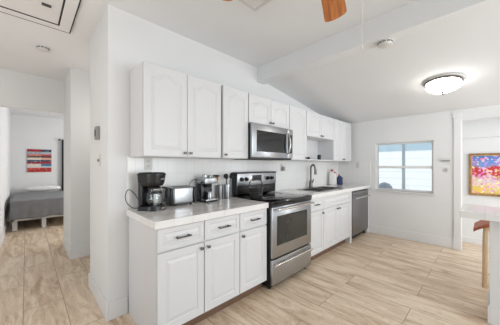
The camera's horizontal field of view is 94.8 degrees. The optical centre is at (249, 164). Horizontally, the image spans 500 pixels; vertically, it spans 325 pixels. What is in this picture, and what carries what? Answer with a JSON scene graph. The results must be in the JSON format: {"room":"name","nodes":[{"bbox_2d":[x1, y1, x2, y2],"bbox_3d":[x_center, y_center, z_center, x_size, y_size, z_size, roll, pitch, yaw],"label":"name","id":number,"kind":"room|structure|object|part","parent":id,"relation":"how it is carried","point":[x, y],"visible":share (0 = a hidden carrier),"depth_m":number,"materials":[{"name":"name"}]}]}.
{"room":"kitchen","nodes":[
{"label":"kitchen","id":0,"kind":"room"},
{"bbox_2d":[0,107,9,237],"bbox_3d":[-5.023,-0.022,4.649,0.120,2.650,3.970,0,0,-44],"label":"wall","id":1,"kind":"structure","parent":0,"point":[4,111],"depth_m":4.41,"materials":[{"name":"paint"}]},
{"bbox_2d":[0,215,8,248],"bbox_3d":[-4.934,1.238,4.652,0.013,0.130,3.850,0,0,-44],"label":"baseboard","id":2,"kind":"structure","parent":1,"relation":"attached to","point":[7,221],"depth_m":4.22,"materials":[{"name":"paint"}]},
{"bbox_2d":[0,68,64,113],"bbox_3d":[-4.042,-0.022,2.751,2.840,2.650,0.120,0,0,-44],"label":"wall header","id":3,"kind":"structure","parent":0,"point":[18,90],"depth_m":3.43,"materials":[{"name":"paint"}]},
{"bbox_2d":[10,114,63,200],"bbox_3d":[-5.139,-0.022,7.221,3.300,2.650,0.120,0,0,-44],"label":"wall","id":4,"kind":"structure","parent":0,"point":[26,131],"depth_m":6.32,"materials":[{"name":"paint"}]},
{"bbox_2d":[27,149,50,171],"bbox_3d":[-5.868,-0.117,6.414,0.500,0.630,0.020,0,0,-44],"label":"print","id":5,"kind":"object","parent":4,"relation":"attached to","point":[38,160],"visible":1,"depth_m":6.39},
{"bbox_3d":[-4.966,-0.727,7.228,1.642,0.056,0.111,0,0,-44],"label":"curtain rod","id":6,"kind":"object","parent":4,"relation":"attached to","visible":0},
{"bbox_2d":[62,140,63,190],"bbox_3d":[-5.312,0.119,6.842,0.444,1.668,0.048,0,0,-44],"label":"curtain","id":7,"kind":"object","parent":6,"relation":"hanging from","point":[62,140],"visible":0.06,"depth_m":6.71,"materials":[{"name":"black fabric"}]},
{"bbox_2d":[64,67,89,248],"bbox_3d":[-2.067,-0.022,4.162,1.960,2.650,0.850,0,0,-44],"label":"wall","id":8,"kind":"structure","parent":0,"point":[77,81],"depth_m":3.27,"materials":[{"name":"paint"}]},
{"bbox_2d":[63,236,70,259],"bbox_3d":[-2.770,1.233,3.470,0.013,0.140,0.863,0,0,-44],"label":"baseboard","id":9,"kind":"structure","parent":8,"relation":"attached to","point":[65,244],"depth_m":3.36,"materials":[{"name":"paint"}]},
{"bbox_2d":[71,245,89,258],"bbox_3d":[-1.766,1.233,3.853,1.960,0.140,0.013,0,0,-44],"label":"baseboard","id":10,"kind":"structure","parent":8,"relation":"attached to","point":[79,252],"depth_m":3.24,"materials":[{"name":"paint"}]},
{"bbox_2d":[0,0,415,118],"bbox_3d":[-2.339,-1.397,1.910,5.310,0.100,12.000,0,0,-44],"label":"ceiling","id":11,"kind":"structure","parent":0,"point":[278,29],"depth_m":2.27,"materials":[{"name":"paint"}]},
{"bbox_2d":[0,0,80,33],"bbox_3d":[-1.839,-1.334,1.841,0.708,0.026,0.683,0,0,-44],"label":"attic hatch","id":12,"kind":"object","parent":11,"relation":"attached to","point":[60,15],"visible":1,"depth_m":1.99,"materials":[{"name":"paint"}]},
{"bbox_3d":[-1.839,-1.341,1.841,0.501,0.012,0.476,0,0,-44],"label":"panel","id":13,"kind":"part","parent":12,"relation":"part of","materials":[{"name":"paint"}]},
{"bbox_2d":[37,45,49,52],"bbox_3d":[-2.365,-1.325,2.631,0.112,0.045,0.112,0,0,-44],"label":"smoke detector","id":14,"kind":"object","parent":11,"relation":"attached to","point":[42,48],"visible":1,"depth_m":2.60,"materials":[{"name":"white plastic"}]},
{"bbox_2d":[239,0,271,10],"bbox_3d":[0.043,-1.341,1.792,0.300,0.012,0.300,0,0,-44],"label":"ceiling vent","id":15,"kind":"object","parent":11,"relation":"in","point":[254,5],"visible":1,"depth_m":1.90,"materials":[{"name":"metal"}]},
{"bbox_2d":[224,0,362,48],"bbox_3d":[0.302,-0.923,1.077,1.259,0.847,1.221,0,0,-44],"label":"ceiling fan","id":16,"kind":"object","parent":11,"relation":"hanging from","point":[332,9],"visible":1,"depth_m":1.53,"materials":[{"name":"wood"}]},
{"bbox_3d":[0.518,-1.047,1.445,0.148,0.042,0.448,0,0,26],"label":"blade","id":17,"kind":"part","parent":16,"relation":"part of","materials":[{"name":"orange wood"}]},
{"bbox_3d":[0.482,-0.764,0.996,0.009,0.495,0.002,0,0,7],"label":"pull chain","id":18,"kind":"part","parent":16,"relation":"part of","materials":[{"name":"white metal"}]},
{"bbox_2d":[90,4,337,311],"bbox_3d":[0.137,-0.022,3.732,4.420,2.650,0.771,0,0,-44],"label":"wall","id":19,"kind":"structure","parent":0,"point":[121,40],"depth_m":2.16,"materials":[{"name":"paint"}]},
{"bbox_2d":[94,126,99,139],"bbox_3d":[-1.435,-0.297,2.155,0.033,0.120,0.090,0,0,-44],"label":"thermostat","id":20,"kind":"object","parent":19,"relation":"attached to","point":[97,128],"visible":1,"depth_m":2.13,"materials":[{"name":"grey plastic"}]},
{"bbox_2d":[88,273,107,321],"bbox_3d":[-1.457,1.230,2.192,0.013,0.146,0.781,0,0,-44],"label":"baseboard","id":21,"kind":"structure","parent":19,"relation":"attached to","point":[101,301],"depth_m":2.12,"materials":[{"name":"paint"}]},
{"bbox_2d":[97,154,100,165],"bbox_3d":[-1.399,-0.042,2.126,0.022,0.112,0.068,0,0,-44],"label":"light switch","id":22,"kind":"object","parent":19,"relation":"attached to","point":[99,155],"visible":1,"depth_m":2.12,"materials":[{"name":"grey plastic"}]},
{"bbox_2d":[108,296,127,320],"bbox_3d":[-1.131,1.230,1.974,0.150,0.146,0.013,0,0,-44],"label":"baseboard","id":23,"kind":"structure","parent":19,"relation":"attached to","point":[119,307],"depth_m":1.96,"materials":[{"name":"paint"}]},
{"bbox_2d":[144,157,151,169],"bbox_3d":[-0.944,-0.012,2.135,0.072,0.116,0.009,0,0,-44],"label":"power outlet","id":24,"kind":"object","parent":19,"relation":"attached to","point":[147,160],"visible":1,"depth_m":2.13,"materials":[{"name":"white plastic"}]},
{"bbox_2d":[130,61,220,158],"bbox_3d":[-0.668,-0.449,2.188,0.768,0.757,0.343,0,0,-44],"label":"upper cabinet","id":25,"kind":"object","parent":19,"relation":"attached to","point":[174,114],"visible":1,"depth_m":2.00,"materials":[{"name":"paint"}]},
{"bbox_3d":[-0.711,-0.449,1.958,0.378,0.749,0.019,0,0,-44],"label":"door","id":26,"kind":"part","parent":25,"relation":"part of","materials":[{"name":"paint"}]},
{"bbox_3d":[-0.437,-0.449,2.224,0.378,0.749,0.019,0,0,-44],"label":"door","id":27,"kind":"part","parent":25,"relation":"part of","materials":[{"name":"paint"}]},
{"bbox_2d":[209,85,247,158],"bbox_3d":[-0.248,-0.449,2.596,0.364,0.757,0.343,0,0,-44],"label":"upper cabinet","id":28,"kind":"object","parent":19,"relation":"attached to","point":[234,102],"visible":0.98,"depth_m":2.48,"materials":[{"name":"paint"}]},
{"bbox_3d":[-0.154,-0.449,2.499,0.356,0.749,0.019,0,0,-44],"label":"door","id":29,"kind":"part","parent":28,"relation":"part of","materials":[{"name":"paint"}]},
{"bbox_2d":[248,93,288,128],"bbox_3d":[0.165,-0.657,2.998,0.777,0.340,0.343,0,0,-44],"label":"upper cabinet","id":30,"kind":"object","parent":19,"relation":"attached to","point":[261,110],"visible":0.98,"depth_m":2.85,"materials":[{"name":"paint"}]},
{"bbox_3d":[0.120,-0.657,2.767,0.382,0.332,0.019,0,0,-44],"label":"door","id":31,"kind":"part","parent":30,"relation":"part of","materials":[{"name":"paint"}]},
{"bbox_2d":[234,123,292,159],"bbox_3d":[0.199,-0.270,2.953,0.778,0.410,0.423,0,0,-44],"label":"microwave","id":32,"kind":"object","parent":30,"relation":"attached to","point":[265,142],"visible":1,"depth_m":2.78,"materials":[{"name":"silver metal"}]},
{"bbox_3d":[0.247,-0.281,2.814,0.653,0.388,0.030,0,0,-44],"label":"door","id":33,"kind":"part","parent":32,"relation":"part of","materials":[{"name":"metal"}]},
{"bbox_3d":[0.274,-0.277,2.818,0.548,0.246,0.002,0,0,-44],"label":"door glass","id":34,"kind":"part","parent":32,"relation":"part of","materials":[{"name":"black glass"}]},
{"bbox_3d":[0.509,-0.277,3.008,0.022,0.286,0.068,0,0,-44],"label":"handle","id":35,"kind":"part","parent":32,"relation":"part of","materials":[{"name":"silver metal"}]},
{"bbox_3d":[0.527,-0.281,3.086,0.122,0.388,0.030,0,0,-44],"label":"control panel","id":36,"kind":"part","parent":32,"relation":"part of","materials":[{"name":"metal"}]},
{"bbox_3d":[0.398,-0.657,3.036,0.382,0.332,0.019,0,0,-44],"label":"door","id":37,"kind":"part","parent":30,"relation":"part of","materials":[{"name":"paint"}]},
{"bbox_2d":[288,105,306,160],"bbox_3d":[0.598,-0.449,3.420,0.426,0.757,0.343,0,0,-44],"label":"upper cabinet","id":38,"kind":"object","parent":19,"relation":"attached to","point":[297,116],"visible":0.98,"depth_m":3.32,"materials":[{"name":"paint"}]},
{"bbox_2d":[292,110,333,160],"bbox_3d":[1.073,-0.449,3.882,0.893,0.757,0.343,0,0,-44],"label":"upper cabinet","id":39,"kind":"object","parent":19,"relation":"attached to","point":[319,128],"visible":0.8,"depth_m":3.96,"materials":[{"name":"paint"}]},
{"bbox_3d":[1.008,-0.632,3.630,0.440,0.382,0.019,0,0,-44],"label":"door","id":40,"kind":"part","parent":39,"relation":"part of","materials":[{"name":"paint"}]},
{"bbox_3d":[1.327,-0.632,3.940,0.440,0.382,0.019,0,0,-44],"label":"door","id":41,"kind":"part","parent":39,"relation":"part of","materials":[{"name":"paint"}]},
{"bbox_2d":[333,119,350,161],"bbox_3d":[1.664,-0.449,4.456,0.750,0.757,0.343,0,0,-44],"label":"upper cabinet","id":42,"kind":"object","parent":19,"relation":"attached to","point":[342,130],"visible":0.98,"depth_m":4.33,"materials":[{"name":"paint"}]},
{"bbox_3d":[1.625,-0.449,4.230,0.369,0.749,0.019,0,0,-44],"label":"door","id":43,"kind":"part","parent":42,"relation":"part of","materials":[{"name":"paint"}]},
{"bbox_3d":[1.892,-0.449,4.490,0.369,0.749,0.019,0,0,-44],"label":"door","id":44,"kind":"part","parent":42,"relation":"part of","materials":[{"name":"paint"}]},
{"bbox_2d":[257,0,499,84],"bbox_3d":[1.960,-1.295,1.369,0.140,0.304,5.230,0,0,-44],"label":"ceiling beam","id":45,"kind":"structure","parent":19,"relation":"attached to","point":[417,16],"depth_m":2.12,"materials":[{"name":"paint"}]},
{"bbox_2d":[0,216,491,324],"bbox_3d":[-1.052,1.353,3.162,8.900,0.100,12.000,0,0,-44],"label":"floor","id":46,"kind":"structure","parent":0,"point":[371,279],"depth_m":2.42,"materials":[{"name":"brown wood"}]},
{"bbox_2d":[12,190,63,230],"bbox_3d":[-4.838,1.018,5.715,1.428,0.570,2.060,0,0,-44],"label":"bed","id":47,"kind":"object","parent":46,"relation":"on","point":[14,223],"visible":0.16,"depth_m":4.68,"materials":[{"name":"white wood"}]},
{"bbox_3d":[-4.652,1.208,4.550,0.070,0.189,0.070,0,0,-44],"label":"leg","id":48,"kind":"part","parent":47,"relation":"part of","materials":[{"name":"white wood"}]},
{"bbox_2d":[9,191,63,221],"bbox_3d":[-4.662,0.902,5.547,1.538,0.410,1.749,0,0,-44],"label":"quilt","id":49,"kind":"object","parent":47,"relation":"on","point":[47,203],"visible":0.58,"depth_m":4.75,"materials":[{"name":"grey fabric"}]},
{"bbox_3d":[-4.835,1.081,5.725,1.390,0.065,2.050,0,0,-44],"label":"frame","id":50,"kind":"part","parent":47,"relation":"part of","materials":[{"name":"white wood"}]},
{"bbox_2d":[25,185,60,191],"bbox_3d":[-5.557,0.628,6.188,0.720,0.150,0.420,0,0,-44],"label":"pillow","id":51,"kind":"object","parent":47,"relation":"on","point":[40,187],"visible":0.99,"depth_m":6.04,"materials":[{"name":"white fabric"}]},
{"bbox_3d":[-4.345,1.208,4.848,0.070,0.189,0.070,0,0,-44],"label":"leg","id":52,"kind":"part","parent":47,"relation":"part of","materials":[{"name":"white wood"}]},
{"bbox_2d":[129,214,238,324],"bbox_3d":[-0.567,0.873,2.056,0.763,0.860,0.645,0,0,-44],"label":"base cabinet","id":53,"kind":"object","parent":46,"relation":"on","point":[185,274],"visible":0.98,"depth_m":1.80,"materials":[{"name":"paint"}]},
{"bbox_3d":[-0.509,0.529,1.723,0.374,0.160,0.019,0,0,-44],"label":"drawer","id":54,"kind":"part","parent":53,"relation":"part of","materials":[{"name":"paint"}]},
{"bbox_3d":[-0.509,0.906,1.723,0.374,0.570,0.019,0,0,-44],"label":"door","id":55,"kind":"part","parent":53,"relation":"part of","materials":[{"name":"paint"}]},
{"bbox_3d":[-0.491,0.529,1.704,0.120,0.012,0.034,0,0,-44],"label":"handle","id":56,"kind":"part","parent":53,"relation":"part of","materials":[{"name":"metal"}]},
{"bbox_2d":[126,197,268,229],"bbox_3d":[-0.444,0.415,2.188,1.163,0.056,0.630,0,0,-44],"label":"countertop","id":57,"kind":"structure","parent":53,"relation":"on","point":[180,214],"depth_m":1.93,"materials":[{"name":"stone"}]},
{"bbox_2d":[125,172,169,210],"bbox_3d":[-0.885,0.228,2.019,0.322,0.322,0.216,0,0,16],"label":"coffee maker","id":58,"kind":"object","parent":57,"relation":"on","point":[150,197],"visible":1,"depth_m":1.96,"materials":[{"name":"black plastic"}]},
{"bbox_3d":[-1.019,0.293,1.990,0.113,0.167,0.041,0,0,-28],"label":"cord","id":59,"kind":"part","parent":58,"relation":"part of","materials":[{"name":"black plastic"}]},
{"bbox_3d":[-0.845,0.071,2.015,0.190,0.010,0.190,0,0,16],"label":"lid","id":60,"kind":"part","parent":58,"relation":"part of","materials":[{"name":"black plastic"}]},
{"bbox_3d":[-0.839,0.194,2.013,0.115,0.023,0.116,0,0,16],"label":"carafe lid","id":61,"kind":"part","parent":58,"relation":"part of","materials":[{"name":"black plastic"}]},
{"bbox_3d":[-0.745,0.256,2.034,0.068,0.130,0.020,0,0,-13],"label":"carafe handle","id":62,"kind":"part","parent":58,"relation":"part of","materials":[{"name":"black plastic"}]},
{"bbox_2d":[165,185,195,205],"bbox_3d":[-0.677,0.299,2.270,0.271,0.180,0.144,0,0,-41],"label":"toaster","id":63,"kind":"object","parent":57,"relation":"on","point":[184,194],"visible":0.94,"depth_m":2.21,"materials":[{"name":"metal"}]},
{"bbox_3d":[-0.771,0.298,2.188,0.022,0.160,0.140,0,0,-41],"label":"panel","id":64,"kind":"part","parent":63,"relation":"part of","materials":[{"name":"black plastic"}]},
{"bbox_3d":[-0.595,0.298,2.342,0.022,0.160,0.140,0,0,-41],"label":"panel","id":65,"kind":"part","parent":63,"relation":"part of","materials":[{"name":"black plastic"}]},
{"bbox_2d":[189,174,218,202],"bbox_3d":[-0.483,0.242,2.433,0.180,0.292,0.306,0,0,43],"label":"espresso machine","id":66,"kind":"object","parent":57,"relation":"on","point":[204,183],"visible":0.94,"depth_m":2.43,"materials":[{"name":"silver plastic"}]},
{"bbox_2d":[201,197,217,200],"bbox_3d":[-0.427,0.364,2.429,0.092,0.016,0.152,0,0,43],"label":"drip tray","id":67,"kind":"object","parent":66,"relation":"on","point":[202,198],"depth_m":2.42,"materials":[{"name":"metal"}]},
{"bbox_2d":[207,192,212,198],"bbox_3d":[-0.422,0.321,2.433,0.074,0.068,0.062,0,0,-27],"label":"milk jug","id":68,"kind":"object","parent":66,"relation":"on","point":[209,194],"visible":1,"depth_m":2.41,"materials":[{"name":"metal"}]},
{"bbox_2d":[217,185,222,198],"bbox_3d":[-0.350,0.311,2.652,0.072,0.155,0.072,0,0,-44],"label":"utensil canister","id":69,"kind":"object","parent":57,"relation":"on","point":[219,187],"visible":0.86,"depth_m":2.62,"materials":[{"name":"metal"}]},
{"bbox_2d":[224,184,229,198],"bbox_3d":[-0.265,0.306,2.671,0.076,0.165,0.076,0,0,-44],"label":"utensil canister","id":70,"kind":"object","parent":57,"relation":"on","point":[226,186],"visible":0.98,"depth_m":2.64,"materials":[{"name":"metal"}]},
{"bbox_3d":[-0.236,0.529,1.989,0.374,0.160,0.019,0,0,-44],"label":"drawer","id":71,"kind":"part","parent":53,"relation":"part of","materials":[{"name":"paint"}]},
{"bbox_3d":[-0.236,0.906,1.989,0.374,0.570,0.019,0,0,-44],"label":"door","id":72,"kind":"part","parent":53,"relation":"part of","materials":[{"name":"paint"}]},
{"bbox_2d":[234,208,266,302],"bbox_3d":[-0.159,0.873,2.453,0.376,0.860,0.645,0,0,-44],"label":"base cabinet","id":73,"kind":"object","parent":46,"relation":"on","point":[252,224],"visible":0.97,"depth_m":2.23,"materials":[{"name":"paint"}]},
{"bbox_3d":[0.035,0.529,2.253,0.368,0.160,0.019,0,0,-44],"label":"drawer","id":74,"kind":"part","parent":73,"relation":"part of","materials":[{"name":"paint"}]},
{"bbox_3d":[0.035,0.906,2.253,0.368,0.570,0.019,0,0,-44],"label":"door","id":75,"kind":"part","parent":73,"relation":"part of","materials":[{"name":"paint"}]},
{"bbox_2d":[232,171,313,288],"bbox_3d":[0.286,0.697,2.824,0.762,1.212,0.720,0,0,-44],"label":"stove","id":76,"kind":"object","parent":46,"relation":"on","point":[288,224],"visible":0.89,"depth_m":2.62,"materials":[{"name":"silver metal"}]},
{"bbox_2d":[248,178,263,196],"bbox_3d":[0.070,0.262,2.718,0.181,0.223,0.176,0,0,0],"label":"wire basket","id":77,"kind":"object","parent":76,"relation":"on","point":[254,192],"visible":1,"depth_m":2.66,"materials":[{"name":"black metal"}]},
{"bbox_3d":[0.104,0.182,3.026,0.726,0.151,0.017,0,0,-44],"label":"control panel","id":78,"kind":"part","parent":76,"relation":"part of","materials":[{"name":"metal"}]},
{"bbox_2d":[232,191,311,204],"bbox_3d":[0.279,0.394,2.832,0.762,0.038,0.639,0,0,-44],"label":"cooktop","id":79,"kind":"object","parent":76,"relation":"in","point":[271,197],"depth_m":2.70,"materials":[{"name":"glass"}]},
{"bbox_3d":[0.485,1.114,2.621,0.744,0.258,0.030,0,0,-44],"label":"storage drawer","id":80,"kind":"part","parent":76,"relation":"part of","materials":[{"name":"metal"}]},
{"bbox_3d":[0.485,0.705,2.621,0.744,0.527,0.030,0,0,-44],"label":"oven door","id":81,"kind":"part","parent":76,"relation":"part of","materials":[{"name":"metal"}]},
{"bbox_3d":[0.486,0.424,2.620,0.756,0.021,0.034,0,0,-44],"label":"rail","id":82,"kind":"part","parent":76,"relation":"part of","materials":[{"name":"black plastic"}]},
{"bbox_3d":[0.491,0.693,2.600,0.546,0.284,0.002,0,0,-44],"label":"door glass","id":83,"kind":"part","parent":76,"relation":"part of","materials":[{"name":"black glass"}]},
{"bbox_3d":[0.510,1.031,2.595,0.696,0.022,0.044,0,0,-44],"label":"handle","id":84,"kind":"part","parent":76,"relation":"part of","materials":[{"name":"silver metal"}]},
{"bbox_3d":[0.516,0.461,2.589,0.696,0.024,0.062,0,0,-44],"label":"handle","id":85,"kind":"part","parent":76,"relation":"part of","materials":[{"name":"silver metal"}]},
{"bbox_2d":[309,197,324,260],"bbox_3d":[0.680,0.873,3.269,0.402,0.860,0.645,0,0,-44],"label":"base cabinet","id":86,"kind":"object","parent":46,"relation":"on","point":[317,212],"visible":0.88,"depth_m":3.09,"materials":[{"name":"paint"}]},
{"bbox_3d":[0.874,0.906,3.069,0.394,0.570,0.019,0,0,-44],"label":"door","id":87,"kind":"part","parent":86,"relation":"part of","materials":[{"name":"paint"}]},
{"bbox_3d":[0.874,0.529,3.069,0.394,0.160,0.019,0,0,-44],"label":"drawer","id":88,"kind":"part","parent":86,"relation":"part of","materials":[{"name":"paint"}]},
{"bbox_2d":[318,191,351,256],"bbox_3d":[1.164,0.873,3.744,0.955,0.860,0.638,0,0,-44],"label":"base cabinet","id":89,"kind":"object","parent":46,"relation":"on","point":[337,218],"visible":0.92,"depth_m":3.50,"materials":[{"name":"paint"}]},
{"bbox_2d":[278,183,369,198],"bbox_3d":[1.313,0.415,3.897,2.193,0.056,0.630,0,0,-44],"label":"countertop","id":90,"kind":"structure","parent":89,"relation":"on","point":[344,188],"depth_m":3.51,"materials":[{"name":"stone"}]},
{"bbox_2d":[309,164,316,187],"bbox_3d":[1.074,0.186,3.955,0.119,0.405,0.123,0,0,-16],"label":"faucet","id":91,"kind":"object","parent":90,"relation":"on","point":[315,170],"visible":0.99,"depth_m":3.95,"materials":[{"name":"silver metal"}]},
{"bbox_3d":[1.081,0.126,3.950,0.107,0.285,0.032,0,0,32],"label":"spout","id":92,"kind":"part","parent":91,"relation":"part of","materials":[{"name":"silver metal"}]},
{"bbox_2d":[297,186,340,191],"bbox_3d":[1.152,0.470,3.728,0.790,0.177,0.400,0,0,-44],"label":"sink","id":93,"kind":"object","parent":90,"relation":"in","point":[320,188],"visible":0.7,"depth_m":3.76,"materials":[{"name":"metal"}]},
{"bbox_3d":[1.024,0.472,3.587,0.350,0.173,0.315,0,0,-44],"label":"bowl","id":94,"kind":"part","parent":93,"relation":"part of","materials":[{"name":"metal"}]},
{"bbox_3d":[1.297,0.472,3.852,0.350,0.173,0.315,0,0,-44],"label":"bowl","id":95,"kind":"part","parent":93,"relation":"part of","materials":[{"name":"metal"}]},
{"bbox_2d":[329,169,336,184],"bbox_3d":[1.614,0.237,4.481,0.136,0.303,0.070,0,0,19],"label":"detergent bottle","id":96,"kind":"object","parent":90,"relation":"on","point":[332,175],"visible":1,"depth_m":4.46,"materials":[{"name":"white plastic"}]},
{"bbox_2d":[337,174,342,184],"bbox_3d":[1.757,0.287,4.505,0.110,0.203,0.060,0,0,19],"label":"soap bottle","id":97,"kind":"object","parent":90,"relation":"on","point":[339,178],"visible":1,"depth_m":4.48,"materials":[{"name":"blue plastic"}]},
{"bbox_3d":[1.178,0.906,3.364,0.437,0.570,0.019,0,0,-44],"label":"door","id":98,"kind":"part","parent":89,"relation":"part of","materials":[{"name":"paint"}]},
{"bbox_3d":[1.336,0.529,3.518,0.879,0.160,0.019,0,0,-44],"label":"drawer","id":99,"kind":"part","parent":89,"relation":"part of","materials":[{"name":"paint"}]},
{"bbox_3d":[1.495,0.906,3.672,0.437,0.570,0.019,0,0,-44],"label":"door","id":100,"kind":"part","parent":89,"relation":"part of","materials":[{"name":"paint"}]},
{"bbox_2d":[352,189,369,237],"bbox_3d":[1.801,0.880,4.313,0.725,0.845,0.647,0,0,-44],"label":"dishwasher","id":101,"kind":"object","parent":46,"relation":"on","point":[359,197],"visible":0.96,"depth_m":4.07,"materials":[{"name":"metal"}]},
{"bbox_3d":[1.977,0.491,4.131,0.717,0.056,0.034,0,0,-44],"label":"control panel","id":102,"kind":"part","parent":101,"relation":"part of","materials":[{"name":"metal"}]},
{"bbox_2d":[365,188,368,232],"bbox_3d":[2.259,0.879,4.432,0.091,0.848,0.035,0,0,-44],"label":"filler panel","id":103,"kind":"object","parent":46,"relation":"on","point":[367,229],"visible":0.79,"depth_m":4.43,"materials":[{"name":"paint"}]},
{"bbox_2d":[460,204,499,324],"bbox_3d":[2.514,0.845,1.552,0.470,0.916,1.600,0,0,-44],"label":"breakfast bar","id":104,"kind":"object","parent":46,"relation":"on","point":[491,214],"visible":1,"depth_m":1.88,"materials":[{"name":"tile"}]},
{"bbox_3d":[2.573,1.230,1.494,0.328,0.145,1.435,0,0,-44],"label":"baseboard","id":105,"kind":"part","parent":104,"relation":"part of","materials":[{"name":"paint"}]},
{"bbox_3d":[2.582,0.871,1.494,0.315,0.864,1.422,0,0,-44],"label":"bar panel","id":106,"kind":"part","parent":104,"relation":"part of","materials":[{"name":"paint"}]},
{"bbox_2d":[473,220,488,288],"bbox_3d":[2.750,0.956,2.437,0.412,0.695,0.540,0,0,-44],"label":"bar stool","id":107,"kind":"object","parent":46,"relation":"on","point":[484,224],"visible":0.84,"depth_m":2.43,"materials":[{"name":"beige wood"}]},
{"bbox_3d":[2.750,0.667,2.437,0.400,0.119,0.540,0,0,-44],"label":"seat","id":108,"kind":"part","parent":107,"relation":"part of","materials":[{"name":"brown leather"}]},
{"bbox_3d":[2.503,0.972,2.425,0.042,0.662,0.086,0,0,-44],"label":"leg","id":109,"kind":"part","parent":107,"relation":"part of","materials":[{"name":"brown wood"}]},
{"bbox_2d":[268,5,499,122],"bbox_3d":[2.900,-1.159,2.283,2.480,0.655,5.230,0,0,-44],"label":"ceiling","id":110,"kind":"structure","parent":0,"point":[375,83],"depth_m":2.81,"materials":[{"name":"paint"}]},
{"bbox_2d":[377,38,392,48],"bbox_3d":[1.253,-1.121,2.132,0.125,0.045,0.125,0,0,-44],"label":"smoke detector","id":111,"kind":"object","parent":110,"relation":"attached to","point":[387,42],"visible":1,"depth_m":2.10,"materials":[{"name":"white plastic"}]},
{"bbox_2d":[423,73,464,94],"bbox_3d":[2.332,-0.942,2.779,0.393,0.200,0.395,0,0,-14],"label":"ceiling lamp","id":112,"kind":"object","parent":110,"relation":"attached to","point":[447,82],"visible":1,"depth_m":2.68,"materials":[{"name":"white glass"}]},
{"bbox_3d":[2.325,-0.939,2.772,0.332,0.108,0.332,11,-8,-44],"label":"lamp shade","id":113,"kind":"part","parent":112,"relation":"part of","materials":[{"name":"white glass"}]},
{"bbox_3d":[2.331,-1.005,2.779,0.396,0.018,0.396,11,-8,-44],"label":"plate","id":114,"kind":"part","parent":112,"relation":"part of","materials":[{"name":"white glass"}]},
{"bbox_2d":[379,143,431,151],"bbox_3d":[3.828,-0.397,8.256,0.200,3.400,9.500,0,0,-44],"label":"sky","id":115,"kind":"structure","parent":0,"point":[416,146],"depth_m":7.07,"materials":[{"name":"blue"}]},
{"bbox_2d":[343,104,499,249],"bbox_3d":[3.734,0.201,3.080,0.172,2.205,5.210,0,0,-44],"label":"wall","id":116,"kind":"structure","parent":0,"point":[433,215],"depth_m":3.82,"materials":[{"name":"paint"}]},
{"bbox_2d":[338,161,369,184],"bbox_3d":[2.104,0.167,4.668,0.014,0.472,0.629,0,0,-44],"label":"backsplash","id":117,"kind":"structure","parent":116,"relation":"attached to","point":[350,174],"depth_m":4.65,"materials":[{"name":"tile"}]},
{"bbox_2d":[373,140,435,194],"bbox_3d":[2.718,0.043,4.094,0.135,0.895,0.930,0,0,-44],"label":"window","id":118,"kind":"structure","parent":116,"relation":"attached to","point":[403,166],"depth_m":4.10,"materials":[{"name":"paint"}]},
{"bbox_3d":[2.700,0.479,4.076,0.085,0.022,0.930,0,0,-44],"label":"sill","id":119,"kind":"part","parent":118,"relation":"part of","materials":[{"name":"paint"}]},
{"bbox_2d":[369,224,452,248],"bbox_3d":[2.731,1.228,4.024,0.013,0.150,1.238,0,0,-44],"label":"baseboard","id":120,"kind":"structure","parent":116,"relation":"attached to","point":[419,237],"depth_m":3.94,"materials":[{"name":"paint"}]},
{"bbox_2d":[441,158,450,161],"bbox_3d":[3.094,-0.079,3.634,0.036,0.052,0.116,0,0,-44],"label":"door chime","id":121,"kind":"object","parent":116,"relation":"attached to","point":[442,159],"visible":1,"depth_m":3.62,"materials":[{"name":"grey plastic"}]},
{"bbox_2d":[462,137,499,239],"bbox_3d":[4.446,0.153,3.117,0.120,2.300,2.670,0,0,-44],"label":"wall","id":122,"kind":"structure","parent":0,"point":[487,144],"depth_m":3.80,"materials":[{"name":"paint"}]},
{"bbox_2d":[462,236,488,246],"bbox_3d":[4.422,1.253,3.045,0.013,0.100,2.600,0,0,-44],"label":"baseboard","id":123,"kind":"structure","parent":122,"relation":"attached to","point":[471,240],"depth_m":3.80,"materials":[{"name":"paint"}]},
{"bbox_2d":[462,118,499,138],"bbox_3d":[4.406,-0.629,3.029,0.060,0.375,2.600,0,0,-44],"label":"trim","id":124,"kind":"structure","parent":122,"relation":"attached to","point":[483,128],"depth_m":3.69,"materials":[{"name":"paint"}]},
{"bbox_2d":[469,153,499,196],"bbox_3d":[3.965,0.155,3.502,0.030,0.685,0.920,0,0,-44],"label":"framed painting","id":125,"kind":"object","parent":122,"relation":"attached to","point":[484,168],"visible":1,"depth_m":3.70,"materials":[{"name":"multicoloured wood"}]},
{"label":"outside","id":126,"kind":"structure","parent":0,"visible":0},
{"bbox_3d":[3.249,1.373,7.345,3.100,0.100,12.000,0,0,-44],"label":"ground","id":127,"kind":"structure","parent":126,"visible":0},
{"bbox_2d":[379,182,392,188],"bbox_3d":[3.144,0.863,5.373,0.340,0.920,0.340,0,0,-44],"label":"covered grill","id":128,"kind":"object","parent":127,"relation":"on","point":[384,184],"visible":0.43,"depth_m":5.27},
{"bbox_2d":[379,150,431,190],"bbox_3d":[3.115,0.483,6.307,0.060,1.640,6.300,0,0,-44],"label":"fence","id":129,"kind":"object","parent":127,"relation":"on","point":[415,179],"visible":0.02,"depth_m":5.54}
]}

